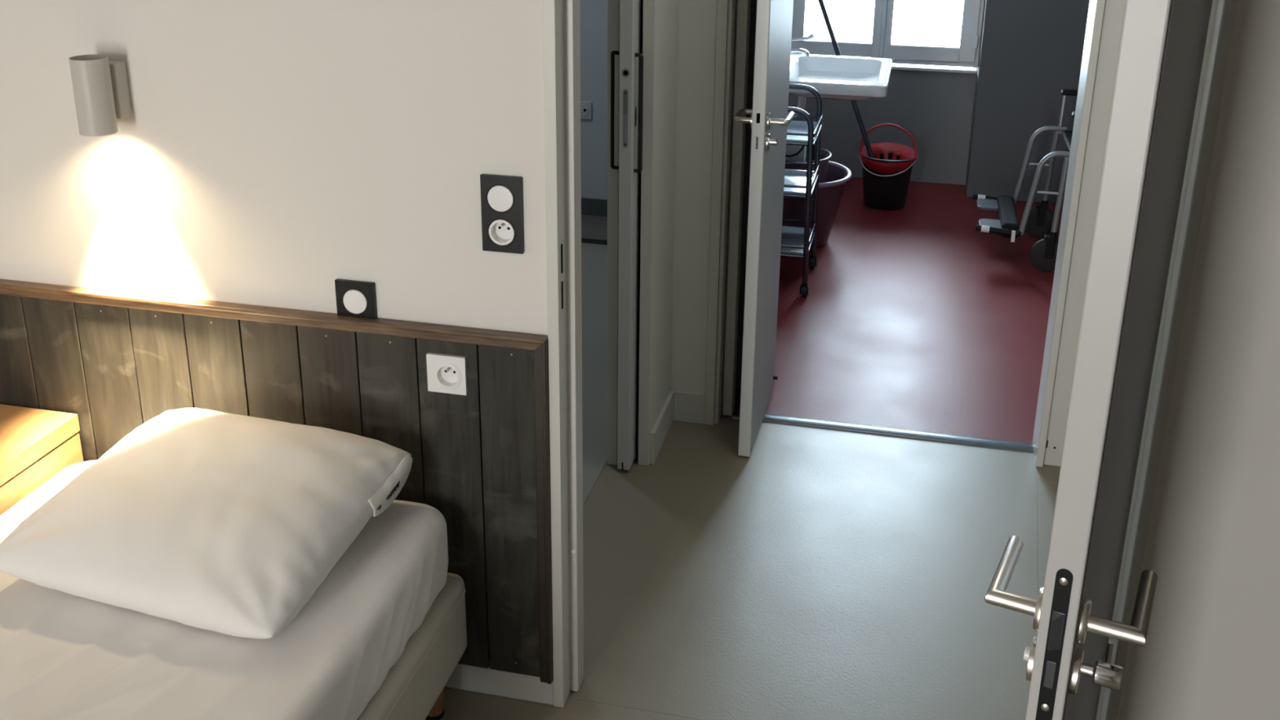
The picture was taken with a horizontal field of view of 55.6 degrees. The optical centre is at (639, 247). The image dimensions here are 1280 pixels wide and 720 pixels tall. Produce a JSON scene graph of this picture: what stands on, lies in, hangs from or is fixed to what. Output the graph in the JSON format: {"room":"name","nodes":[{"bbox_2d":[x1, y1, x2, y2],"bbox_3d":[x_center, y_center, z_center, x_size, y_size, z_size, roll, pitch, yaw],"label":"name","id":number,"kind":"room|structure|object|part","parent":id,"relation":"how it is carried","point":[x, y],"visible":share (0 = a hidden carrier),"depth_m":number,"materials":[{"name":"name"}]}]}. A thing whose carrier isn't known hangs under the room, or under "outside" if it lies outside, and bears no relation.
{"room":"bedroom","nodes":[
{"label":"bedroom","id":0,"kind":"room"},
{"bbox_2d":[579,0,607,199],"bbox_3d":[-0.618,-1.363,5.948,1.912,2.475,0.068,5,19,12],"label":"wall","id":1,"kind":"structure","parent":0,"point":[593,13],"depth_m":6.02,"materials":[{"name":"paint"}]},
{"bbox_2d":[580,101,591,119],"bbox_3d":[-0.285,-0.687,6.051,0.088,0.088,0.018,5,19,12],"label":"power outlet","id":2,"kind":"object","parent":1,"relation":"attached to","point":[585,106],"visible":0.72,"depth_m":6.04,"materials":[{"name":"plastic"}]},
{"bbox_2d":[580,104,589,116],"bbox_3d":[-0.283,-0.685,6.045,0.061,0.060,0.004,5,19,12],"label":"socket","id":3,"kind":"object","parent":2,"relation":"attached to","point":[584,108],"depth_m":6.04,"materials":[{"name":"paint"}]},
{"bbox_2d":[581,197,607,216],"bbox_3d":[-0.639,-0.243,6.293,1.912,0.088,0.014,5,19,12],"label":"baseboard","id":4,"kind":"structure","parent":1,"relation":"attached to","point":[590,206],"depth_m":6.20,"materials":[{"name":"tile"}]},
{"bbox_2d":[0,0,1279,719],"bbox_3d":[-0.639,-0.182,2.524,4.185,2.475,0.090,5,19,12],"label":"wall","id":5,"kind":"structure","parent":0,"point":[269,153],"depth_m":2.44,"materials":[{"name":"paint"}]},
{"bbox_2d":[68,53,132,136],"bbox_3d":[-1.106,-0.316,2.483,0.073,0.154,0.111,5,19,12],"label":"wall lamp","id":6,"kind":"object","parent":5,"relation":"attached to","point":[100,87],"visible":1,"depth_m":2.45,"materials":[{"name":"metal"}]},
{"bbox_2d":[0,279,553,684],"bbox_3d":[-1.395,0.479,2.872,2.468,0.842,0.029,5,19,12],"label":"headboard","id":7,"kind":"object","parent":5,"relation":"attached to","point":[117,361],"visible":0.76,"depth_m":2.65,"materials":[{"name":"brown wood"}]},
{"bbox_3d":[-1.387,0.095,2.738,2.460,0.029,0.029,5,19,12],"label":"rail","id":8,"kind":"part","parent":7,"relation":"part of","materials":[{"name":"brown wood"}]},
{"bbox_2d":[426,352,467,395],"bbox_3d":[-0.404,0.264,2.546,0.086,0.086,0.016,5,19,12],"label":"power outlet","id":9,"kind":"object","parent":7,"relation":"attached to","point":[446,373],"visible":1,"depth_m":2.54,"materials":[{"name":"white plastic"}]},
{"bbox_3d":[-0.207,0.581,2.615,0.029,0.842,0.029,5,19,12],"label":"trim","id":10,"kind":"part","parent":7,"relation":"part of","materials":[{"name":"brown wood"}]},
{"bbox_2d":[334,279,377,319],"bbox_3d":[-0.599,0.111,2.559,0.088,0.087,0.011,5,19,12],"label":"light switch","id":11,"kind":"object","parent":5,"relation":"attached to","point":[349,302],"visible":1,"depth_m":2.55,"materials":[{"name":"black plastic"}]},
{"bbox_2d":[444,663,553,705],"bbox_3d":[-1.421,0.902,3.031,2.517,0.079,0.014,5,19,12],"label":"baseboard","id":12,"kind":"structure","parent":5,"relation":"attached to","point":[467,677],"depth_m":2.79,"materials":[{"name":"paint"}]},
{"bbox_2d":[480,173,524,253],"bbox_3d":[-0.274,-0.068,2.422,0.085,0.159,0.019,5,19,12],"label":"socket","id":13,"kind":"object","parent":5,"relation":"attached to","point":[496,202],"visible":1,"depth_m":2.42,"materials":[{"name":"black plastic"}]},
{"bbox_2d":[542,0,583,707],"bbox_3d":[-0.154,0.029,2.471,0.043,2.121,0.107,5,19,12],"label":"trim","id":14,"kind":"structure","parent":5,"relation":"attached to","point":[561,18],"depth_m":2.50,"materials":[{"name":"white plastic"}]},
{"bbox_2d":[984,0,1213,719],"bbox_3d":[0.697,0.297,1.787,0.181,2.061,0.992,10,21,25],"label":"door","id":15,"kind":"structure","parent":5,"relation":"in","point":[1162,43],"depth_m":1.36,"materials":[{"name":"paint"}]},
{"bbox_3d":[0.472,0.404,1.499,0.062,0.020,0.143,10,21,25],"label":"handle","id":16,"kind":"part","parent":15,"relation":"part of","materials":[{"name":"silver metal"}]},
{"bbox_3d":[0.472,0.472,1.389,0.018,0.243,0.002,10,21,25],"label":"lock plate","id":17,"kind":"part","parent":15,"relation":"part of","materials":[{"name":"metal"}]},
{"bbox_3d":[0.546,0.499,1.419,0.031,0.028,0.028,10,21,25],"label":"turn knob","id":18,"kind":"part","parent":15,"relation":"part of","materials":[{"name":"silver metal"}]},
{"bbox_3d":[0.577,0.423,1.449,0.066,0.020,0.143,10,21,25],"label":"handle","id":19,"kind":"part","parent":15,"relation":"part of","materials":[{"name":"silver metal"}]},
{"bbox_2d":[1096,0,1239,719],"bbox_3d":[0.972,0.125,2.231,0.034,2.121,0.104,5,19,12],"label":"trim","id":20,"kind":"structure","parent":5,"relation":"attached to","point":[1224,12],"depth_m":2.19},
{"bbox_2d":[649,0,678,435],"bbox_3d":[0.062,-0.538,3.578,0.034,2.475,0.317,5,19,12],"label":"wall","id":21,"kind":"structure","parent":0,"point":[667,11],"depth_m":3.70,"materials":[{"name":"paint"}]},
{"bbox_2d":[635,0,643,460],"bbox_3d":[0.006,-0.315,3.517,0.013,2.092,0.011,5,19,12],"label":"trim","id":22,"kind":"structure","parent":21,"relation":"attached to","point":[642,1],"depth_m":3.66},
{"bbox_2d":[638,0,656,466],"bbox_3d":[0.023,-0.310,3.486,0.035,2.104,0.014,5,19,12],"label":"trim","id":23,"kind":"structure","parent":21,"relation":"attached to","point":[649,29],"depth_m":3.57,"materials":[{"name":"grey wood"}]},
{"bbox_2d":[649,390,674,464],"bbox_3d":[0.073,0.582,3.959,0.014,0.110,0.316,5,19,12],"label":"baseboard","id":24,"kind":"structure","parent":21,"relation":"attached to","point":[663,424],"depth_m":3.92,"materials":[{"name":"paint"}]},
{"bbox_2d":[670,0,717,393],"bbox_3d":[0.171,-0.591,3.736,0.170,2.475,0.054,5,19,12],"label":"wall","id":25,"kind":"structure","parent":0,"point":[697,19],"depth_m":3.85,"materials":[{"name":"paint"}]},
{"bbox_2d":[673,390,705,424],"bbox_3d":[0.167,0.537,4.090,0.106,0.110,0.010,5,19,12],"label":"baseboard","id":26,"kind":"structure","parent":25,"relation":"attached to","point":[689,406],"depth_m":4.08,"materials":[{"name":"paint"}]},
{"bbox_2d":[720,0,737,415],"bbox_3d":[0.306,-0.632,3.859,0.034,2.475,0.225,5,19,12],"label":"wall","id":27,"kind":"structure","parent":0,"point":[735,19],"depth_m":3.91,"materials":[{"name":"paint"}]},
{"bbox_2d":[704,0,735,425],"bbox_3d":[0.250,-0.407,3.775,0.032,2.104,0.063,5,19,12],"label":"trim","id":28,"kind":"structure","parent":27,"relation":"attached to","point":[722,5],"depth_m":3.84,"materials":[{"name":"grey paint"}]},
{"bbox_2d":[722,0,751,415],"bbox_3d":[0.315,-0.428,3.824,0.033,2.095,0.065,5,19,12],"label":"trim","id":29,"kind":"structure","parent":27,"relation":"attached to","point":[743,23],"depth_m":3.90,"materials":[{"name":"grey wood"}]},
{"bbox_2d":[732,409,1033,452],"bbox_3d":[0.800,0.608,4.059,0.986,0.011,0.057,5,19,12],"label":"trim","id":30,"kind":"structure","parent":27,"relation":"attached to","point":[834,425],"depth_m":4.04,"materials":[{"name":"metal"}]},
{"bbox_2d":[425,177,1062,719],"bbox_3d":[-0.311,1.213,2.353,5.130,0.091,10.856,5,19,12],"label":"floor","id":31,"kind":"structure","parent":0,"point":[816,573],"depth_m":3.58,"materials":[{"name":"beige plastic"}]},
{"bbox_2d":[0,404,83,515],"bbox_3d":[-1.599,0.728,2.722,0.494,0.606,0.503,5,19,12],"label":"nightstand","id":32,"kind":"object","parent":31,"relation":"on","point":[36,445],"visible":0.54,"depth_m":2.71,"materials":[{"name":"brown wood"}]},
{"bbox_2d":[356,572,466,719],"bbox_3d":[-1.073,1.166,1.887,0.941,0.334,2.079,5,19,12],"label":"bed base","id":33,"kind":"object","parent":31,"relation":"on","point":[412,688],"visible":0.19,"depth_m":2.50,"materials":[{"name":"fabric"}]},
{"bbox_2d":[0,460,448,719],"bbox_3d":[-1.076,0.917,1.790,0.937,0.199,2.053,5,19,12],"label":"mattress","id":34,"kind":"object","parent":33,"relation":"on","point":[64,655],"visible":0.49,"depth_m":2.16,"materials":[{"name":"fabric"}]},
{"bbox_2d":[0,408,413,639],"bbox_3d":[-0.848,0.504,2.379,0.654,0.201,0.539,5,19,12],"label":"pillow","id":35,"kind":"object","parent":34,"relation":"on","point":[226,523],"visible":1,"depth_m":2.25,"materials":[{"name":"fabric"}]},
{"bbox_2d":[386,480,399,499],"bbox_3d":[-0.499,0.492,2.456,0.001,0.018,0.057,7,20,17],"label":"print","id":36,"kind":"object","parent":35,"relation":"attached to","point":[393,486],"depth_m":2.46,"materials":[{"name":"white fabric"}]},
{"bbox_3d":[-0.464,0.981,2.716,0.060,0.133,0.060,5,19,12],"label":"leg","id":37,"kind":"part","parent":33,"relation":"part of","materials":[{"name":"brown wood"}]},
{"bbox_2d":[581,237,607,244],"bbox_3d":[-0.724,-0.075,5.965,1.912,0.022,0.009,5,19,12],"label":"trim","id":38,"kind":"structure","parent":31,"relation":"attached to","point":[584,240],"depth_m":5.85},
{"bbox_2d":[780,83,822,297],"bbox_3d":[0.548,-0.266,5.301,0.456,0.846,0.422,5,19,12],"label":"trolley","id":39,"kind":"object","parent":31,"relation":"on","point":[796,242],"visible":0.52,"depth_m":5.26,"materials":[{"name":"metal"}]},
{"bbox_2d":[780,226,811,255],"bbox_3d":[0.547,-0.042,5.388,0.395,0.020,0.351,5,19,12],"label":"shelf","id":40,"kind":"object","parent":39,"relation":"attached to","point":[790,235],"depth_m":5.38,"materials":[{"name":"metal"}]},
{"bbox_3d":[0.547,-0.036,5.389,0.431,0.011,0.383,5,19,12],"label":"guard rail","id":41,"kind":"part","parent":39,"relation":"part of","materials":[{"name":"metal"}]},
{"bbox_3d":[0.548,-0.077,5.375,0.431,0.011,0.383,5,19,12],"label":"guard rail","id":42,"kind":"part","parent":39,"relation":"part of","materials":[{"name":"metal"}]},
{"bbox_2d":[783,168,814,195],"bbox_3d":[0.550,-0.294,5.301,0.395,0.020,0.351,5,19,12],"label":"shelf","id":43,"kind":"object","parent":39,"relation":"attached to","point":[796,177],"depth_m":5.29,"materials":[{"name":"metal"}]},
{"bbox_3d":[0.508,-0.226,5.133,0.443,0.768,0.024,5,19,12],"label":"frame","id":44,"kind":"part","parent":39,"relation":"part of","materials":[{"name":"metal"}]},
{"bbox_3d":[0.550,-0.288,5.303,0.431,0.011,0.383,5,19,12],"label":"guard rail","id":45,"kind":"part","parent":39,"relation":"part of","materials":[{"name":"metal"}]},
{"bbox_2d":[786,120,817,143],"bbox_3d":[0.552,-0.506,5.227,0.395,0.020,0.351,5,19,12],"label":"shelf","id":46,"kind":"object","parent":39,"relation":"attached to","point":[801,126],"depth_m":5.22,"materials":[{"name":"metal"}]},
{"bbox_3d":[0.551,-0.329,5.288,0.431,0.011,0.383,5,19,12],"label":"guard rail","id":47,"kind":"part","parent":39,"relation":"part of","materials":[{"name":"metal"}]},
{"bbox_3d":[0.552,-0.501,5.229,0.431,0.011,0.383,5,19,12],"label":"guard rail","id":48,"kind":"part","parent":39,"relation":"part of","materials":[{"name":"metal"}]},
{"bbox_3d":[0.553,-0.542,5.215,0.431,0.011,0.383,5,19,12],"label":"guard rail","id":49,"kind":"part","parent":39,"relation":"part of","materials":[{"name":"metal"}]},
{"bbox_3d":[0.592,-0.353,5.471,0.443,0.790,0.024,5,19,12],"label":"frame","id":50,"kind":"part","parent":39,"relation":"part of","materials":[{"name":"metal"}]},
{"bbox_2d":[783,160,852,248],"bbox_3d":[0.809,-0.202,5.873,0.406,0.358,0.469,5,19,12],"label":"bucket","id":51,"kind":"object","parent":31,"relation":"on","point":[830,193],"visible":0.39,"depth_m":5.73,"materials":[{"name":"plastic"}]},
{"bbox_2d":[782,146,831,226],"bbox_3d":[0.741,-0.252,5.860,0.338,0.431,0.338,5,19,12],"label":"pail","id":52,"kind":"object","parent":51,"relation":"in","point":[824,156],"visible":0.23,"depth_m":5.73,"materials":[{"name":"plastic"}]},
{"bbox_2d":[785,144,805,161],"bbox_3d":[0.724,-0.299,5.848,0.122,0.497,0.124,5,19,12],"label":"storage box","id":53,"kind":"object","parent":52,"relation":"in","point":[790,149],"visible":0.02,"depth_m":5.73,"materials":[{"name":"plastic"}]},
{"bbox_2d":[785,146,804,157],"bbox_3d":[0.711,-0.457,5.707,0.122,0.060,0.017,3,19,8],"label":"cable","id":54,"kind":"object","parent":53,"relation":"on","point":[802,147],"visible":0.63,"depth_m":5.70,"materials":[{"name":"black plastic"}]},
{"bbox_2d":[805,137,815,160],"bbox_3d":[0.819,-0.288,5.828,0.058,0.493,0.058,5,19,12],"label":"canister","id":55,"kind":"object","parent":52,"relation":"in","point":[813,158],"visible":0.02,"depth_m":5.75,"materials":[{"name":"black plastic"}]},
{"bbox_2d":[858,123,917,209],"bbox_3d":[1.310,-0.435,6.429,0.301,0.441,0.276,5,19,12],"label":"bucket","id":56,"kind":"object","parent":31,"relation":"on","point":[886,176],"visible":1,"depth_m":6.40,"materials":[{"name":"black plastic"}]},
{"bbox_2d":[817,0,874,158],"bbox_3d":[1.003,-1.286,6.485,0.094,1.646,0.934,-14,24,-37],"label":"mop","id":57,"kind":"object","parent":56,"relation":"in","point":[821,3],"visible":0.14,"depth_m":6.42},
{"bbox_3d":[1.291,-0.424,6.350,0.298,0.076,0.115,5,19,12],"label":"wire handle","id":58,"kind":"part","parent":56,"relation":"part of","materials":[{"name":"grey metal"}]},
{"bbox_3d":[1.316,-0.573,6.402,0.301,0.162,0.058,5,19,12],"label":"carry handle","id":59,"kind":"part","parent":56,"relation":"part of","materials":[{"name":"red plastic"}]},
{"bbox_2d":[972,88,1078,271],"bbox_3d":[2.139,-0.423,5.586,1.104,0.991,0.641,5,19,12],"label":"wheelchair","id":60,"kind":"object","parent":31,"relation":"on","point":[1038,221],"visible":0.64,"depth_m":5.66,"materials":[{"name":"paint"}]},
{"bbox_3d":[2.028,-0.644,5.827,0.022,0.192,0.018,5,19,12],"label":"armrest post","id":61,"kind":"part","parent":60,"relation":"part of","materials":[{"name":"grey metal"}]},
{"bbox_3d":[2.184,-0.462,5.562,0.439,0.025,0.479,5,19,12],"label":"seat","id":62,"kind":"part","parent":60,"relation":"part of","materials":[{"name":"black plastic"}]},
{"bbox_2d":[735,0,756,388],"bbox_3d":[0.247,-0.690,4.025,0.469,2.475,0.090,5,19,12],"label":"wall","id":63,"kind":"structure","parent":0,"point":[753,2],"depth_m":4.12,"materials":[{"name":"paint"}]},
{"bbox_2d":[733,0,795,457],"bbox_3d":[0.406,-0.390,3.772,0.169,2.063,0.517,5,20,13],"label":"door","id":64,"kind":"structure","parent":63,"relation":"in","point":[769,120],"depth_m":3.74,"materials":[{"name":"paint"}]},
{"bbox_3d":[0.316,-0.396,3.631,0.059,0.019,0.132,5,20,13],"label":"handle","id":65,"kind":"part","parent":64,"relation":"part of","materials":[{"name":"silver metal"}]},
{"bbox_3d":[0.421,-0.385,3.600,0.059,0.019,0.122,5,20,13],"label":"handle","id":66,"kind":"part","parent":64,"relation":"part of","materials":[{"name":"silver metal"}]},
{"bbox_2d":[787,67,977,185],"bbox_3d":[1.320,-1.616,6.743,1.350,2.475,0.243,5,19,12],"label":"wall","id":67,"kind":"structure","parent":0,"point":[935,108],"depth_m":6.88,"materials":[{"name":"paint"}]},
{"bbox_2d":[791,0,984,73],"bbox_3d":[1.378,-1.855,6.617,1.052,1.722,0.321,5,19,12],"label":"window","id":68,"kind":"structure","parent":67,"relation":"attached to","point":[964,58],"depth_m":6.70,"materials":[{"name":"paint"}]},
{"bbox_3d":[1.102,-1.852,6.565,0.497,1.634,0.070,5,19,12],"label":"sash","id":69,"kind":"part","parent":68,"relation":"part of","materials":[{"name":"paint"}]},
{"bbox_3d":[1.606,-1.809,6.456,0.493,1.634,0.070,5,19,12],"label":"sash","id":70,"kind":"part","parent":68,"relation":"part of","materials":[{"name":"paint"}]},
{"bbox_3d":[1.373,-1.054,6.912,1.052,0.016,0.284,5,19,12],"label":"sill","id":71,"kind":"part","parent":68,"relation":"part of","materials":[{"name":"paint"}]},
{"bbox_2d":[965,0,1089,204],"bbox_3d":[2.587,-1.466,6.349,1.482,2.475,0.489,5,19,12],"label":"cabinet","id":72,"kind":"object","parent":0,"point":[1031,51],"depth_m":6.43,"materials":[{"name":"grey paint"}]},
{"bbox_3d":[0.038,-0.643,3.882,0.034,2.475,0.973,5,19,12],"label":"wall","id":73,"kind":"structure","parent":0,"visible":0},
{"bbox_2d":[606,0,619,465],"bbox_3d":[-0.076,-0.312,3.490,0.034,2.104,0.013,5,19,12],"label":"trim","id":74,"kind":"structure","parent":73,"relation":"attached to","point":[613,6],"depth_m":3.58,"materials":[{"name":"grey paint"}]},
{"bbox_2d":[610,0,643,470],"bbox_3d":[0.059,-0.431,3.868,0.098,2.056,0.943,5,19,12],"label":"door","id":75,"kind":"structure","parent":73,"relation":"in","point":[629,167],"depth_m":3.50,"materials":[{"name":"paint"}]},
{"bbox_3d":[-0.067,-0.389,3.454,0.036,0.344,0.011,5,19,12],"label":"pull handle","id":76,"kind":"part","parent":75,"relation":"part of","materials":[{"name":"black metal"}]},
{"bbox_3d":[-0.041,-0.363,3.407,0.013,0.166,0.002,5,19,12],"label":"lock plate","id":77,"kind":"part","parent":75,"relation":"part of","materials":[{"name":"silver metal"}]},
{"bbox_3d":[-0.012,-0.373,3.442,0.002,0.058,0.022,5,19,12],"label":"finger pull","id":78,"kind":"part","parent":75,"relation":"part of","materials":[{"name":"silver metal"}]},
{"bbox_3d":[-0.004,-0.378,3.424,0.024,0.344,0.011,5,19,12],"label":"pull handle","id":79,"kind":"part","parent":75,"relation":"part of","materials":[{"name":"black metal"}]},
{"bbox_3d":[0.349,-1.203,5.515,0.045,2.475,3.206,5,19,12],"label":"wall","id":80,"kind":"structure","parent":0,"visible":0},
{"bbox_2d":[788,32,892,117],"bbox_3d":[0.793,-0.808,5.779,0.774,0.430,0.720,5,19,12],"label":"sink","id":81,"kind":"object","parent":80,"relation":"attached to","point":[841,77],"visible":0.62,"depth_m":5.86,"materials":[{"name":"white ceramic"}]},
{"bbox_2d":[791,32,815,56],"bbox_3d":[0.718,-0.952,5.783,0.233,0.161,0.084,5,19,12],"label":"tap","id":82,"kind":"object","parent":81,"relation":"on","point":[812,36],"depth_m":5.74,"materials":[{"name":"grey metal"}]},
{"bbox_2d":[788,53,892,100],"bbox_3d":[0.793,-0.810,5.778,0.774,0.102,0.720,5,19,12],"label":"basin","id":83,"kind":"object","parent":81,"relation":"in","point":[841,77],"depth_m":5.90,"materials":[{"name":"white ceramic"}]},
{"bbox_3d":[2.015,-0.444,3.369,1.305,2.475,0.124,5,19,12],"label":"wall","id":84,"kind":"structure","parent":0,"visible":0},
{"bbox_2d":[1032,0,1125,466],"bbox_3d":[1.328,-0.323,3.563,0.094,2.104,0.161,5,19,12],"label":"trim","id":85,"kind":"structure","parent":84,"relation":"attached to","point":[1104,17],"depth_m":3.60,"materials":[{"name":"white paint"}]}
]}

